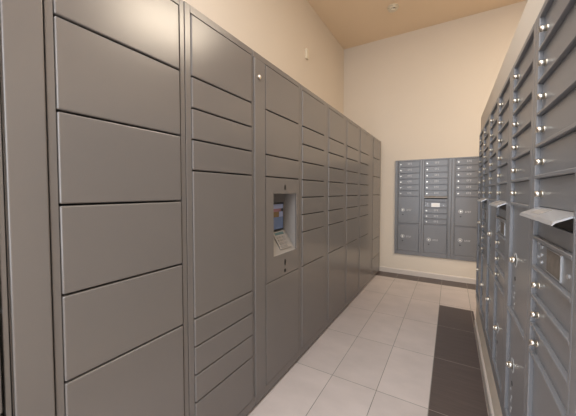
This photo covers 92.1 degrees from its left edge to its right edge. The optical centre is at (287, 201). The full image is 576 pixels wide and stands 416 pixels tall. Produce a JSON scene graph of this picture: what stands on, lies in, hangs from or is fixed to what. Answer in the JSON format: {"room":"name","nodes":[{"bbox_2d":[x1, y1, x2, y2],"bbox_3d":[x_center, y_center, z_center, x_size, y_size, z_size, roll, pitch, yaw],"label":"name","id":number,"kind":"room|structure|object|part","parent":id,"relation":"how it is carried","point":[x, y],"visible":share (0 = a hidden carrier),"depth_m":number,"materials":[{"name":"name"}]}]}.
{"room":"mail room","nodes":[
{"label":"mail room","id":0,"kind":"room"},
{"bbox_2d":[183,0,343,114],"bbox_3d":[-1.053,-0.630,1.515,0.100,3.750,7.780,1,2,30],"label":"wall","id":1,"kind":"structure","parent":0,"point":[279,31],"depth_m":3.22,"materials":[{"name":"beige paint"}]},
{"bbox_2d":[305,48,308,59],"bbox_3d":[0.245,-1.889,3.544,0.034,0.124,0.056,1,2,30],"label":"fire alarm","id":2,"kind":"object","parent":1,"relation":"attached to","point":[306,49],"visible":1,"depth_m":3.52,"materials":[{"name":"beige plastic"}]},
{"bbox_2d":[246,271,488,415],"bbox_3d":[1.100,1.347,0.376,5.037,0.120,7.880,1,2,30],"label":"floor","id":3,"kind":"structure","parent":0,"point":[405,345],"depth_m":2.13,"materials":[{"name":"tile"}]},
{"bbox_2d":[0,106,11,415],"bbox_3d":[-1.133,0.221,0.649,0.632,2.112,0.536,1,2,30],"label":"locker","id":4,"kind":"object","parent":3,"relation":"on","point":[5,379],"visible":1,"depth_m":0.72,"materials":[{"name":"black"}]},
{"bbox_3d":[-0.859,0.421,0.536,0.038,0.258,0.426,1,2,30],"label":"door","id":5,"kind":"part","parent":4,"relation":"part of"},
{"bbox_2d":[0,0,54,415],"bbox_3d":[-0.973,0.211,0.920,0.631,2.112,0.090,1,2,30],"label":"filler panel","id":6,"kind":"object","parent":3,"relation":"on","point":[22,72],"visible":1,"depth_m":0.75,"materials":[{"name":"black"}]},
{"bbox_2d":[42,0,188,415],"bbox_3d":[-0.829,0.202,1.165,0.632,2.112,0.476,1,2,30],"label":"locker","id":7,"kind":"object","parent":3,"relation":"on","point":[114,69],"visible":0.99,"depth_m":0.95,"materials":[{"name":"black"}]},
{"bbox_3d":[-0.575,-0.677,0.979,0.038,0.260,0.423,1,2,30],"label":"door","id":8,"kind":"part","parent":7,"relation":"part of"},
{"bbox_3d":[-0.575,-0.408,0.989,0.038,0.264,0.423,1,2,30],"label":"door","id":9,"kind":"part","parent":7,"relation":"part of","materials":[{"name":"metal"}]},
{"bbox_3d":[-0.575,-0.136,0.999,0.038,0.268,0.423,1,2,30],"label":"door","id":10,"kind":"part","parent":7,"relation":"part of","materials":[{"name":"metal"}]},
{"bbox_3d":[-0.575,0.137,1.008,0.038,0.264,0.423,1,2,30],"label":"door","id":11,"kind":"part","parent":7,"relation":"part of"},
{"bbox_3d":[-0.575,0.404,1.018,0.038,0.258,0.423,1,2,30],"label":"door","id":12,"kind":"part","parent":7,"relation":"part of","materials":[{"name":"metal"}]},
{"bbox_3d":[-0.575,0.862,1.034,0.038,0.646,0.423,1,2,30],"label":"door","id":13,"kind":"part","parent":7,"relation":"part of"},
{"bbox_2d":[183,1,253,415],"bbox_3d":[-0.588,0.188,1.574,0.632,2.112,0.470,1,2,30],"label":"locker","id":14,"kind":"object","parent":3,"relation":"on","point":[218,80],"visible":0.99,"depth_m":1.37,"materials":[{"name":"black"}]},
{"bbox_3d":[-0.329,-0.691,1.397,0.038,0.262,0.420,1,2,30],"label":"door","id":15,"kind":"part","parent":14,"relation":"part of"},
{"bbox_3d":[-0.329,-0.214,1.414,0.038,0.130,0.420,1,2,30],"label":"door","id":16,"kind":"part","parent":14,"relation":"part of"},
{"bbox_3d":[-0.329,-0.351,1.409,0.038,0.130,0.420,1,2,30],"label":"door","id":17,"kind":"part","parent":14,"relation":"part of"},
{"bbox_3d":[-0.329,-0.488,1.405,0.038,0.130,0.420,1,2,30],"label":"door","id":18,"kind":"part","parent":14,"relation":"part of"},
{"bbox_3d":[-0.329,0.188,1.429,0.038,0.662,0.420,1,2,30],"label":"door","id":19,"kind":"part","parent":14,"relation":"part of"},
{"bbox_3d":[-0.329,0.718,1.448,0.038,0.124,0.420,1,2,30],"label":"door","id":20,"kind":"part","parent":14,"relation":"part of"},
{"bbox_3d":[-0.329,0.587,1.443,0.038,0.124,0.420,1,2,30],"label":"door","id":21,"kind":"part","parent":14,"relation":"part of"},
{"bbox_3d":[-0.329,0.848,1.453,0.038,0.122,0.420,1,2,30],"label":"door","id":22,"kind":"part","parent":14,"relation":"part of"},
{"bbox_3d":[-0.329,1.043,1.460,0.038,0.254,0.420,1,2,30],"label":"door","id":23,"kind":"part","parent":14,"relation":"part of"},
{"bbox_2d":[252,50,299,406],"bbox_3d":[-0.317,0.171,2.023,0.643,2.112,0.576,1,2,30],"label":"kiosk","id":24,"kind":"object","parent":3,"relation":"on","point":[276,95],"visible":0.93,"depth_m":1.81,"materials":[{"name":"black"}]},
{"bbox_3d":[-0.181,0.165,1.679,0.038,2.000,0.106,1,2,30],"label":"service door","id":25,"kind":"part","parent":24,"relation":"part of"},
{"bbox_3d":[-0.030,0.172,1.906,0.009,0.664,0.426,1,2,30],"label":"terminal panel","id":26,"kind":"part","parent":24,"relation":"part of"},
{"bbox_3d":[-0.043,-0.232,1.899,0.038,0.130,0.426,1,2,30],"label":"door","id":27,"kind":"part","parent":24,"relation":"part of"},
{"bbox_3d":[-0.043,-0.436,1.892,0.038,0.266,0.426,1,2,30],"label":"door","id":28,"kind":"part","parent":24,"relation":"part of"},
{"bbox_3d":[-0.043,-0.708,1.882,0.038,0.264,0.426,1,2,30],"label":"door","id":29,"kind":"part","parent":24,"relation":"part of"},
{"bbox_3d":[-0.043,0.831,1.938,0.038,0.642,0.426,1,2,30],"label":"door","id":30,"kind":"part","parent":24,"relation":"part of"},
{"bbox_2d":[300,84,326,355],"bbox_3d":[-0.042,0.154,2.501,0.632,2.112,0.523,1,2,30],"label":"locker","id":31,"kind":"object","parent":3,"relation":"on","point":[313,110],"visible":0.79,"depth_m":2.29,"materials":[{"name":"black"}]},
{"bbox_3d":[0.202,0.817,2.353,0.038,0.640,0.415,1,2,30],"label":"door","id":32,"kind":"part","parent":31,"relation":"part of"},
{"bbox_3d":[0.202,0.361,2.337,0.038,0.260,0.415,1,2,30],"label":"door","id":33,"kind":"part","parent":31,"relation":"part of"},
{"bbox_3d":[0.202,0.160,2.329,0.038,0.128,0.415,1,2,30],"label":"door","id":34,"kind":"part","parent":31,"relation":"part of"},
{"bbox_3d":[0.202,0.025,2.325,0.038,0.128,0.415,1,2,30],"label":"door","id":35,"kind":"part","parent":31,"relation":"part of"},
{"bbox_3d":[0.202,-0.110,2.320,0.038,0.130,0.415,1,2,30],"label":"door","id":36,"kind":"part","parent":31,"relation":"part of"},
{"bbox_3d":[0.202,-0.246,2.315,0.038,0.130,0.415,1,2,30],"label":"door","id":37,"kind":"part","parent":31,"relation":"part of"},
{"bbox_3d":[0.202,-0.382,2.310,0.038,0.130,0.415,1,2,30],"label":"door","id":38,"kind":"part","parent":31,"relation":"part of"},
{"bbox_3d":[0.202,-0.518,2.305,0.038,0.130,0.415,1,2,30],"label":"door","id":39,"kind":"part","parent":31,"relation":"part of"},
{"bbox_3d":[0.202,-0.722,2.298,0.038,0.266,0.415,1,2,30],"label":"door","id":40,"kind":"part","parent":31,"relation":"part of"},
{"bbox_2d":[326,103,345,327],"bbox_3d":[0.223,0.138,2.951,0.632,2.112,0.518,1,2,30],"label":"locker","id":41,"kind":"object","parent":3,"relation":"on","point":[336,121],"visible":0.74,"depth_m":2.75,"materials":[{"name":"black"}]},
{"bbox_3d":[0.471,0.801,2.810,0.038,0.640,0.412,1,2,30],"label":"door","id":42,"kind":"part","parent":41,"relation":"part of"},
{"bbox_3d":[0.471,0.344,2.794,0.038,0.260,0.412,1,2,30],"label":"door","id":43,"kind":"part","parent":41,"relation":"part of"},
{"bbox_3d":[0.471,0.143,2.786,0.038,0.128,0.412,1,2,30],"label":"door","id":44,"kind":"part","parent":41,"relation":"part of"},
{"bbox_3d":[0.471,0.009,2.781,0.038,0.128,0.412,1,2,30],"label":"door","id":45,"kind":"part","parent":41,"relation":"part of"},
{"bbox_3d":[0.471,-0.126,2.777,0.038,0.130,0.412,1,2,30],"label":"door","id":46,"kind":"part","parent":41,"relation":"part of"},
{"bbox_3d":[0.471,-0.262,2.772,0.038,0.130,0.412,1,2,30],"label":"door","id":47,"kind":"part","parent":41,"relation":"part of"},
{"bbox_3d":[0.471,-0.399,2.767,0.038,0.130,0.412,1,2,30],"label":"door","id":48,"kind":"part","parent":41,"relation":"part of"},
{"bbox_3d":[0.471,-0.535,2.762,0.038,0.130,0.412,1,2,30],"label":"door","id":49,"kind":"part","parent":41,"relation":"part of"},
{"bbox_3d":[0.471,-0.739,2.755,0.038,0.266,0.412,1,2,30],"label":"door","id":50,"kind":"part","parent":41,"relation":"part of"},
{"bbox_2d":[344,117,358,307],"bbox_3d":[0.484,0.122,3.394,0.632,2.112,0.508,1,2,30],"label":"locker","id":51,"kind":"object","parent":3,"relation":"on","point":[352,129],"visible":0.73,"depth_m":3.19,"materials":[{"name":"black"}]},
{"bbox_3d":[0.732,0.785,3.254,0.038,0.640,0.411,1,2,30],"label":"door","id":52,"kind":"part","parent":51,"relation":"part of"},
{"bbox_3d":[0.732,0.328,3.237,0.038,0.260,0.411,1,2,30],"label":"door","id":53,"kind":"part","parent":51,"relation":"part of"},
{"bbox_3d":[0.732,0.127,3.230,0.038,0.128,0.411,1,2,30],"label":"door","id":54,"kind":"part","parent":51,"relation":"part of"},
{"bbox_3d":[0.732,-0.007,3.225,0.038,0.128,0.411,1,2,30],"label":"door","id":55,"kind":"part","parent":51,"relation":"part of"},
{"bbox_3d":[0.732,-0.142,3.221,0.038,0.130,0.411,1,2,30],"label":"door","id":56,"kind":"part","parent":51,"relation":"part of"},
{"bbox_3d":[0.732,-0.278,3.216,0.038,0.130,0.411,1,2,30],"label":"door","id":57,"kind":"part","parent":51,"relation":"part of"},
{"bbox_3d":[0.732,-0.415,3.211,0.038,0.130,0.411,1,2,30],"label":"door","id":58,"kind":"part","parent":51,"relation":"part of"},
{"bbox_3d":[0.732,-0.551,3.206,0.038,0.130,0.411,1,2,30],"label":"door","id":59,"kind":"part","parent":51,"relation":"part of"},
{"bbox_3d":[0.732,-0.755,3.199,0.038,0.266,0.411,1,2,30],"label":"door","id":60,"kind":"part","parent":51,"relation":"part of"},
{"bbox_2d":[358,126,371,292],"bbox_3d":[0.771,0.104,3.881,0.632,2.112,0.618,1,2,30],"label":"locker","id":61,"kind":"object","parent":3,"relation":"on","point":[365,138],"visible":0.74,"depth_m":3.67,"materials":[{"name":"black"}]},
{"bbox_3d":[0.991,0.769,3.694,0.038,0.640,0.404,1,2,30],"label":"door","id":62,"kind":"part","parent":61,"relation":"part of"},
{"bbox_3d":[0.991,0.312,3.677,0.038,0.260,0.404,1,2,30],"label":"door","id":63,"kind":"part","parent":61,"relation":"part of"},
{"bbox_3d":[0.991,0.112,3.670,0.038,0.128,0.404,1,2,30],"label":"door","id":64,"kind":"part","parent":61,"relation":"part of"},
{"bbox_3d":[0.991,-0.023,3.665,0.038,0.128,0.404,1,2,30],"label":"door","id":65,"kind":"part","parent":61,"relation":"part of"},
{"bbox_3d":[0.991,-0.158,3.660,0.038,0.130,0.404,1,2,30],"label":"door","id":66,"kind":"part","parent":61,"relation":"part of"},
{"bbox_3d":[0.991,-0.294,3.655,0.038,0.130,0.404,1,2,30],"label":"door","id":67,"kind":"part","parent":61,"relation":"part of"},
{"bbox_3d":[0.991,-0.431,3.650,0.038,0.130,0.404,1,2,30],"label":"door","id":68,"kind":"part","parent":61,"relation":"part of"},
{"bbox_3d":[0.991,-0.567,3.646,0.038,0.130,0.404,1,2,30],"label":"door","id":69,"kind":"part","parent":61,"relation":"part of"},
{"bbox_3d":[0.991,-0.770,3.638,0.038,0.266,0.404,1,2,30],"label":"door","id":70,"kind":"part","parent":61,"relation":"part of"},
{"bbox_2d":[370,136,380,279],"bbox_3d":[1.079,0.086,4.404,0.632,2.112,0.594,1,2,30],"label":"locker","id":71,"kind":"object","parent":3,"relation":"on","point":[376,144],"visible":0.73,"depth_m":4.20,"materials":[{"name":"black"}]},
{"bbox_3d":[1.331,0.953,4.278,0.038,0.230,0.420,1,2,30],"label":"door","id":72,"kind":"part","parent":71,"relation":"part of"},
{"bbox_3d":[1.331,0.693,4.269,0.038,0.278,0.420,1,2,30],"label":"door","id":73,"kind":"part","parent":71,"relation":"part of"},
{"bbox_3d":[1.331,0.220,4.252,0.038,0.656,0.420,1,2,30],"label":"door","id":74,"kind":"part","parent":71,"relation":"part of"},
{"bbox_3d":[1.331,-0.247,4.235,0.038,0.266,0.420,1,2,30],"label":"door","id":75,"kind":"part","parent":71,"relation":"part of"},
{"bbox_3d":[1.331,-0.518,4.225,0.038,0.266,0.420,1,2,30],"label":"door","id":76,"kind":"part","parent":71,"relation":"part of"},
{"bbox_3d":[1.331,-0.791,4.215,0.038,0.266,0.420,1,2,30],"label":"door","id":77,"kind":"part","parent":71,"relation":"part of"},
{"bbox_2d":[307,0,524,48],"bbox_3d":[1.201,-2.516,0.409,5.037,0.100,8.280,1,2,30],"label":"ceiling","id":78,"kind":"structure","parent":0,"point":[353,23],"depth_m":3.83,"materials":[{"name":"beige paint"}]},
{"bbox_2d":[387,3,398,12],"bbox_3d":[1.391,-2.558,3.676,0.144,0.052,0.144,1,2,30],"label":"smoke detector","id":79,"kind":"object","parent":78,"relation":"attached to","point":[391,8],"visible":1,"depth_m":3.64,"materials":[{"name":"beige plastic"}]},
{"bbox_2d":[344,0,527,278],"bbox_3d":[3.174,-0.713,3.829,5.037,3.750,0.500,1,2,30],"label":"wall","id":80,"kind":"structure","parent":0,"point":[424,93],"depth_m":4.17,"materials":[{"name":"beige paint"}]},
{"bbox_2d":[394,158,451,258],"bbox_3d":[2.119,0.085,4.366,0.770,1.472,0.412,1,2,30],"label":"mailbox","id":81,"kind":"object","parent":80,"relation":"attached to","point":[422,186],"visible":1,"depth_m":4.21,"materials":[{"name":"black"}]},
{"bbox_3d":[1.881,0.549,4.341,0.301,0.420,0.012,1,2,30],"label":"parcel door","id":82,"kind":"part","parent":81,"relation":"part of","materials":[{"name":"silver metal"}]},
{"bbox_3d":[1.881,0.121,4.326,0.301,0.414,0.012,1,2,30],"label":"parcel door","id":83,"kind":"part","parent":81,"relation":"part of","materials":[{"name":"silver metal"}]},
{"bbox_3d":[1.881,-0.136,4.316,0.301,0.078,0.012,1,2,30],"label":"mailbox door","id":84,"kind":"part","parent":81,"relation":"part of","materials":[{"name":"silver metal"}]},
{"bbox_3d":[1.881,-0.225,4.313,0.301,0.078,0.012,1,2,30],"label":"mailbox door","id":85,"kind":"part","parent":81,"relation":"part of","materials":[{"name":"silver metal"}]},
{"bbox_3d":[1.881,-0.314,4.310,0.301,0.079,0.012,1,2,30],"label":"mailbox door","id":86,"kind":"part","parent":81,"relation":"part of","materials":[{"name":"silver metal"}]},
{"bbox_3d":[1.881,-0.404,4.307,0.301,0.079,0.012,1,2,30],"label":"mailbox door","id":87,"kind":"part","parent":81,"relation":"part of","materials":[{"name":"silver metal"}]},
{"bbox_3d":[1.881,-0.495,4.303,0.301,0.081,0.012,1,2,30],"label":"mailbox door","id":88,"kind":"part","parent":81,"relation":"part of","materials":[{"name":"silver metal"}]},
{"bbox_3d":[1.881,-0.588,4.300,0.301,0.082,0.012,1,2,30],"label":"mailbox door","id":89,"kind":"part","parent":81,"relation":"part of","materials":[{"name":"silver metal"}]},
{"bbox_3d":[2.199,0.553,4.153,0.301,0.425,0.012,1,2,30],"label":"parcel door","id":90,"kind":"part","parent":81,"relation":"part of","materials":[{"name":"silver metal"}]},
{"bbox_2d":[424,196,446,197],"bbox_3d":[2.186,-0.075,4.108,0.303,0.027,0.045,1,2,30],"label":"hood","id":91,"kind":"object","parent":81,"relation":"attached to","point":[424,196],"depth_m":4.10,"materials":[{"name":"grey"}]},
{"bbox_3d":[2.199,-0.025,4.133,0.301,0.040,0.012,1,2,30],"label":"outgoing panel","id":92,"kind":"part","parent":81,"relation":"part of","materials":[{"name":"silver metal"}]},
{"bbox_3d":[2.199,0.294,4.144,0.301,0.070,0.012,1,2,30],"label":"mailbox door","id":93,"kind":"part","parent":81,"relation":"part of","materials":[{"name":"silver metal"}]},
{"bbox_3d":[2.199,0.213,4.141,0.301,0.072,0.012,1,2,30],"label":"mailbox door","id":94,"kind":"part","parent":81,"relation":"part of","materials":[{"name":"silver metal"}]},
{"bbox_3d":[2.199,0.128,4.138,0.301,0.075,0.012,1,2,30],"label":"mailbox door","id":95,"kind":"part","parent":81,"relation":"part of","materials":[{"name":"silver metal"}]},
{"bbox_3d":[2.199,-0.129,4.129,0.301,0.078,0.012,1,2,30],"label":"mailbox door","id":96,"kind":"part","parent":81,"relation":"part of","materials":[{"name":"silver metal"}]},
{"bbox_3d":[2.199,0.043,4.135,0.301,0.074,0.012,1,2,30],"label":"label panel","id":97,"kind":"part","parent":81,"relation":"part of","materials":[{"name":"silver metal"}]},
{"bbox_3d":[2.199,-0.218,4.126,0.301,0.078,0.012,1,2,30],"label":"mailbox door","id":98,"kind":"part","parent":81,"relation":"part of","materials":[{"name":"silver metal"}]},
{"bbox_3d":[2.199,-0.308,4.122,0.301,0.079,0.012,1,2,30],"label":"mailbox door","id":99,"kind":"part","parent":81,"relation":"part of","materials":[{"name":"silver metal"}]},
{"bbox_3d":[2.199,-0.398,4.119,0.301,0.079,0.012,1,2,30],"label":"mailbox door","id":100,"kind":"part","parent":81,"relation":"part of","materials":[{"name":"silver metal"}]},
{"bbox_3d":[2.199,-0.488,4.116,0.301,0.081,0.012,1,2,30],"label":"mailbox door","id":101,"kind":"part","parent":81,"relation":"part of","materials":[{"name":"silver metal"}]},
{"bbox_3d":[2.199,-0.581,4.112,0.301,0.082,0.012,1,2,30],"label":"mailbox door","id":102,"kind":"part","parent":81,"relation":"part of","materials":[{"name":"silver metal"}]},
{"bbox_2d":[379,266,475,283],"bbox_3d":[3.309,1.135,3.517,4.220,0.078,0.014,1,2,30],"label":"baseboard","id":103,"kind":"structure","parent":80,"relation":"attached to","point":[381,268],"depth_m":4.20,"materials":[{"name":"beige paint"}]},
{"bbox_2d":[450,156,478,261],"bbox_3d":[2.785,0.099,3.974,0.770,1.472,0.412,1,2,30],"label":"mailbox","id":104,"kind":"object","parent":80,"relation":"attached to","point":[464,196],"visible":0.45,"depth_m":3.94,"materials":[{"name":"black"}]},
{"bbox_3d":[2.546,0.563,3.950,0.301,0.420,0.012,1,2,30],"label":"parcel door","id":105,"kind":"part","parent":104,"relation":"part of","materials":[{"name":"silver metal"}]},
{"bbox_3d":[2.546,0.135,3.934,0.301,0.414,0.012,1,2,30],"label":"parcel door","id":106,"kind":"part","parent":104,"relation":"part of","materials":[{"name":"silver metal"}]},
{"bbox_3d":[2.546,-0.122,3.925,0.301,0.078,0.012,1,2,30],"label":"mailbox door","id":107,"kind":"part","parent":104,"relation":"part of","materials":[{"name":"silver metal"}]},
{"bbox_3d":[2.546,-0.211,3.922,0.301,0.078,0.012,1,2,30],"label":"mailbox door","id":108,"kind":"part","parent":104,"relation":"part of","materials":[{"name":"silver metal"}]},
{"bbox_3d":[2.546,-0.300,3.918,0.301,0.079,0.012,1,2,30],"label":"mailbox door","id":109,"kind":"part","parent":104,"relation":"part of","materials":[{"name":"silver metal"}]},
{"bbox_3d":[2.546,-0.390,3.915,0.301,0.079,0.012,1,2,30],"label":"mailbox door","id":110,"kind":"part","parent":104,"relation":"part of","materials":[{"name":"silver metal"}]},
{"bbox_3d":[2.546,-0.481,3.912,0.301,0.081,0.012,1,2,30],"label":"mailbox door","id":111,"kind":"part","parent":104,"relation":"part of","materials":[{"name":"silver metal"}]},
{"bbox_3d":[2.546,-0.574,3.909,0.301,0.082,0.012,1,2,30],"label":"mailbox door","id":112,"kind":"part","parent":104,"relation":"part of","materials":[{"name":"silver metal"}]},
{"bbox_2d":[476,0,544,415],"bbox_3d":[0.870,0.285,0.427,0.622,2.000,4.800,1,2,30],"label":"wall partition","id":113,"kind":"structure","parent":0,"point":[532,9],"depth_m":1.44,"materials":[{"name":"beige paint"}]},
{"bbox_2d":[476,114,489,331],"bbox_3d":[1.661,0.149,2.078,0.412,1.472,0.770,1,2,30],"label":"mailbox","id":114,"kind":"object","parent":113,"relation":"attached to","point":[484,135],"visible":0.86,"depth_m":2.13,"materials":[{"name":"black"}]},
{"bbox_3d":[1.619,0.603,2.334,0.012,0.420,0.301,1,2,30],"label":"parcel door","id":115,"kind":"part","parent":114,"relation":"part of","materials":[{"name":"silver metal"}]},
{"bbox_3d":[1.619,0.175,2.318,0.012,0.414,0.301,1,2,30],"label":"parcel door","id":116,"kind":"part","parent":114,"relation":"part of","materials":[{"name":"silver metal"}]},
{"bbox_3d":[1.432,0.612,2.015,0.012,0.425,0.301,1,2,30],"label":"parcel door","id":117,"kind":"part","parent":114,"relation":"part of","materials":[{"name":"silver metal"}]},
{"bbox_2d":[474,319,493,415],"bbox_3d":[0.596,1.244,0.623,0.014,0.068,4.800,1,2,30],"label":"baseboard","id":118,"kind":"structure","parent":113,"relation":"attached to","point":[485,380],"depth_m":1.90,"materials":[{"name":"beige paint"}]},
{"bbox_2d":[484,70,511,410],"bbox_3d":[1.270,0.173,1.415,0.412,1.472,0.770,1,2,30],"label":"mailbox","id":119,"kind":"object","parent":113,"relation":"attached to","point":[500,114],"visible":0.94,"depth_m":1.44,"materials":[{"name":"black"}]},
{"bbox_3d":[1.229,0.627,1.671,0.012,0.420,0.301,1,2,30],"label":"parcel door","id":120,"kind":"part","parent":119,"relation":"part of","materials":[{"name":"silver metal"}]},
{"bbox_3d":[1.229,0.199,1.655,0.012,0.414,0.301,1,2,30],"label":"parcel door","id":121,"kind":"part","parent":119,"relation":"part of","materials":[{"name":"silver metal"}]},
{"bbox_3d":[1.229,-0.058,1.646,0.012,0.078,0.301,1,2,30],"label":"mailbox door","id":122,"kind":"part","parent":119,"relation":"part of","materials":[{"name":"silver metal"}]},
{"bbox_3d":[1.229,-0.147,1.643,0.012,0.078,0.301,1,2,30],"label":"mailbox door","id":123,"kind":"part","parent":119,"relation":"part of","materials":[{"name":"silver metal"}]},
{"bbox_3d":[1.229,-0.236,1.639,0.012,0.079,0.301,1,2,30],"label":"mailbox door","id":124,"kind":"part","parent":119,"relation":"part of","materials":[{"name":"silver metal"}]},
{"bbox_3d":[1.229,-0.326,1.636,0.012,0.079,0.301,1,2,30],"label":"mailbox door","id":125,"kind":"part","parent":119,"relation":"part of","materials":[{"name":"silver metal"}]},
{"bbox_3d":[1.229,-0.417,1.633,0.012,0.081,0.301,1,2,30],"label":"mailbox door","id":126,"kind":"part","parent":119,"relation":"part of","materials":[{"name":"silver metal"}]},
{"bbox_3d":[1.229,-0.509,1.630,0.012,0.082,0.301,1,2,30],"label":"mailbox door","id":127,"kind":"part","parent":119,"relation":"part of","materials":[{"name":"silver metal"}]},
{"bbox_2d":[489,200,505,207],"bbox_3d":[1.018,0.007,1.343,0.045,0.027,0.303,1,2,30],"label":"hood","id":128,"kind":"object","parent":119,"relation":"attached to","point":[498,203],"depth_m":1.34,"materials":[{"name":"grey"}]},
{"bbox_3d":[1.041,0.636,1.352,0.012,0.425,0.301,1,2,30],"label":"parcel door","id":129,"kind":"part","parent":119,"relation":"part of","materials":[{"name":"silver metal"}]},
{"bbox_3d":[1.041,0.377,1.342,0.012,0.070,0.301,1,2,30],"label":"mailbox door","id":130,"kind":"part","parent":119,"relation":"part of","materials":[{"name":"silver metal"}]},
{"bbox_3d":[1.041,0.295,1.339,0.012,0.072,0.301,1,2,30],"label":"mailbox door","id":131,"kind":"part","parent":119,"relation":"part of","materials":[{"name":"silver metal"}]},
{"bbox_3d":[1.041,0.211,1.336,0.012,0.075,0.301,1,2,30],"label":"mailbox door","id":132,"kind":"part","parent":119,"relation":"part of","materials":[{"name":"silver metal"}]},
{"bbox_3d":[1.041,0.126,1.333,0.012,0.074,0.301,1,2,30],"label":"label panel","id":133,"kind":"part","parent":119,"relation":"part of","materials":[{"name":"silver metal"}]},
{"bbox_3d":[1.041,0.057,1.331,0.012,0.040,0.301,1,2,30],"label":"outgoing panel","id":134,"kind":"part","parent":119,"relation":"part of","materials":[{"name":"silver metal"}]},
{"bbox_3d":[1.041,-0.046,1.327,0.012,0.078,0.301,1,2,30],"label":"mailbox door","id":135,"kind":"part","parent":119,"relation":"part of","materials":[{"name":"silver metal"}]},
{"bbox_3d":[1.041,-0.135,1.324,0.012,0.078,0.301,1,2,30],"label":"mailbox door","id":136,"kind":"part","parent":119,"relation":"part of","materials":[{"name":"silver metal"}]},
{"bbox_3d":[1.041,-0.225,1.321,0.012,0.079,0.301,1,2,30],"label":"mailbox door","id":137,"kind":"part","parent":119,"relation":"part of","materials":[{"name":"silver metal"}]},
{"bbox_3d":[1.041,-0.315,1.317,0.012,0.079,0.301,1,2,30],"label":"mailbox door","id":138,"kind":"part","parent":119,"relation":"part of","materials":[{"name":"silver metal"}]},
{"bbox_3d":[1.041,-0.406,1.314,0.012,0.081,0.301,1,2,30],"label":"mailbox door","id":139,"kind":"part","parent":119,"relation":"part of","materials":[{"name":"silver metal"}]},
{"bbox_3d":[1.041,-0.498,1.311,0.012,0.082,0.301,1,2,30],"label":"mailbox door","id":140,"kind":"part","parent":119,"relation":"part of","materials":[{"name":"silver metal"}]},
{"bbox_2d":[502,0,575,415],"bbox_3d":[0.880,0.197,0.752,0.412,1.472,0.770,1,2,30],"label":"mailbox","id":141,"kind":"object","parent":113,"relation":"attached to","point":[539,372],"visible":1,"depth_m":0.75,"materials":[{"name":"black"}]},
{"bbox_3d":[0.838,0.651,1.007,0.012,0.420,0.301,1,2,30],"label":"parcel door","id":142,"kind":"part","parent":141,"relation":"part of","materials":[{"name":"silver metal"}]},
{"bbox_3d":[0.838,0.223,0.992,0.012,0.414,0.301,1,2,30],"label":"parcel door","id":143,"kind":"part","parent":141,"relation":"part of","materials":[{"name":"silver metal"}]},
{"bbox_3d":[0.838,-0.034,0.983,0.012,0.078,0.301,1,2,30],"label":"mailbox door","id":144,"kind":"part","parent":141,"relation":"part of","materials":[{"name":"silver metal"}]},
{"bbox_3d":[0.838,-0.123,0.980,0.012,0.078,0.301,1,2,30],"label":"mailbox door","id":145,"kind":"part","parent":141,"relation":"part of","materials":[{"name":"silver metal"}]},
{"bbox_3d":[0.838,-0.212,0.976,0.012,0.079,0.301,1,2,30],"label":"mailbox door","id":146,"kind":"part","parent":141,"relation":"part of","materials":[{"name":"silver metal"}]},
{"bbox_3d":[0.838,-0.302,0.973,0.012,0.079,0.301,1,2,30],"label":"mailbox door","id":147,"kind":"part","parent":141,"relation":"part of","materials":[{"name":"silver metal"}]},
{"bbox_3d":[0.838,-0.393,0.970,0.012,0.081,0.301,1,2,30],"label":"mailbox door","id":148,"kind":"part","parent":141,"relation":"part of","materials":[{"name":"silver metal"}]},
{"bbox_3d":[0.838,-0.486,0.966,0.012,0.082,0.301,1,2,30],"label":"mailbox door","id":149,"kind":"part","parent":141,"relation":"part of","materials":[{"name":"silver metal"}]},
{"bbox_3d":[0.650,0.660,0.689,0.012,0.425,0.301,1,2,30],"label":"parcel door","id":150,"kind":"part","parent":141,"relation":"part of","materials":[{"name":"silver metal"}]},
{"bbox_2d":[520,206,573,225],"bbox_3d":[0.628,0.031,0.679,0.045,0.027,0.303,1,2,30],"label":"hood","id":151,"kind":"object","parent":141,"relation":"attached to","point":[549,215],"depth_m":0.63,"materials":[{"name":"grey"}]},
{"bbox_3d":[0.650,0.401,0.679,0.012,0.070,0.301,1,2,30],"label":"mailbox door","id":152,"kind":"part","parent":141,"relation":"part of","materials":[{"name":"silver metal"}]},
{"bbox_3d":[0.650,0.319,0.676,0.012,0.072,0.301,1,2,30],"label":"mailbox door","id":153,"kind":"part","parent":141,"relation":"part of","materials":[{"name":"silver metal"}]},
{"bbox_3d":[0.650,0.235,0.673,0.012,0.075,0.301,1,2,30],"label":"mailbox door","id":154,"kind":"part","parent":141,"relation":"part of","materials":[{"name":"silver metal"}]},
{"bbox_3d":[0.650,0.149,0.670,0.012,0.074,0.301,1,2,30],"label":"label panel","id":155,"kind":"part","parent":141,"relation":"part of","materials":[{"name":"silver metal"}]},
{"bbox_3d":[0.650,0.081,0.668,0.012,0.040,0.301,1,2,30],"label":"outgoing panel","id":156,"kind":"part","parent":141,"relation":"part of","materials":[{"name":"silver metal"}]},
{"bbox_3d":[0.650,-0.474,0.648,0.012,0.082,0.301,1,2,30],"label":"mailbox door","id":157,"kind":"part","parent":141,"relation":"part of","materials":[{"name":"silver metal"}]},
{"bbox_3d":[0.650,-0.022,0.664,0.012,0.078,0.301,1,2,30],"label":"mailbox door","id":158,"kind":"part","parent":141,"relation":"part of","materials":[{"name":"silver metal"}]},
{"bbox_3d":[0.650,-0.111,0.661,0.012,0.078,0.301,1,2,30],"label":"mailbox door","id":159,"kind":"part","parent":141,"relation":"part of","materials":[{"name":"silver metal"}]},
{"bbox_3d":[0.650,-0.201,0.658,0.012,0.079,0.301,1,2,30],"label":"mailbox door","id":160,"kind":"part","parent":141,"relation":"part of","materials":[{"name":"silver metal"}]},
{"bbox_3d":[0.650,-0.291,0.654,0.012,0.079,0.301,1,2,30],"label":"mailbox door","id":161,"kind":"part","parent":141,"relation":"part of","materials":[{"name":"silver metal"}]},
{"bbox_3d":[0.650,-0.382,0.651,0.012,0.081,0.301,1,2,30],"label":"mailbox door","id":162,"kind":"part","parent":141,"relation":"part of","materials":[{"name":"silver metal"}]}
]}

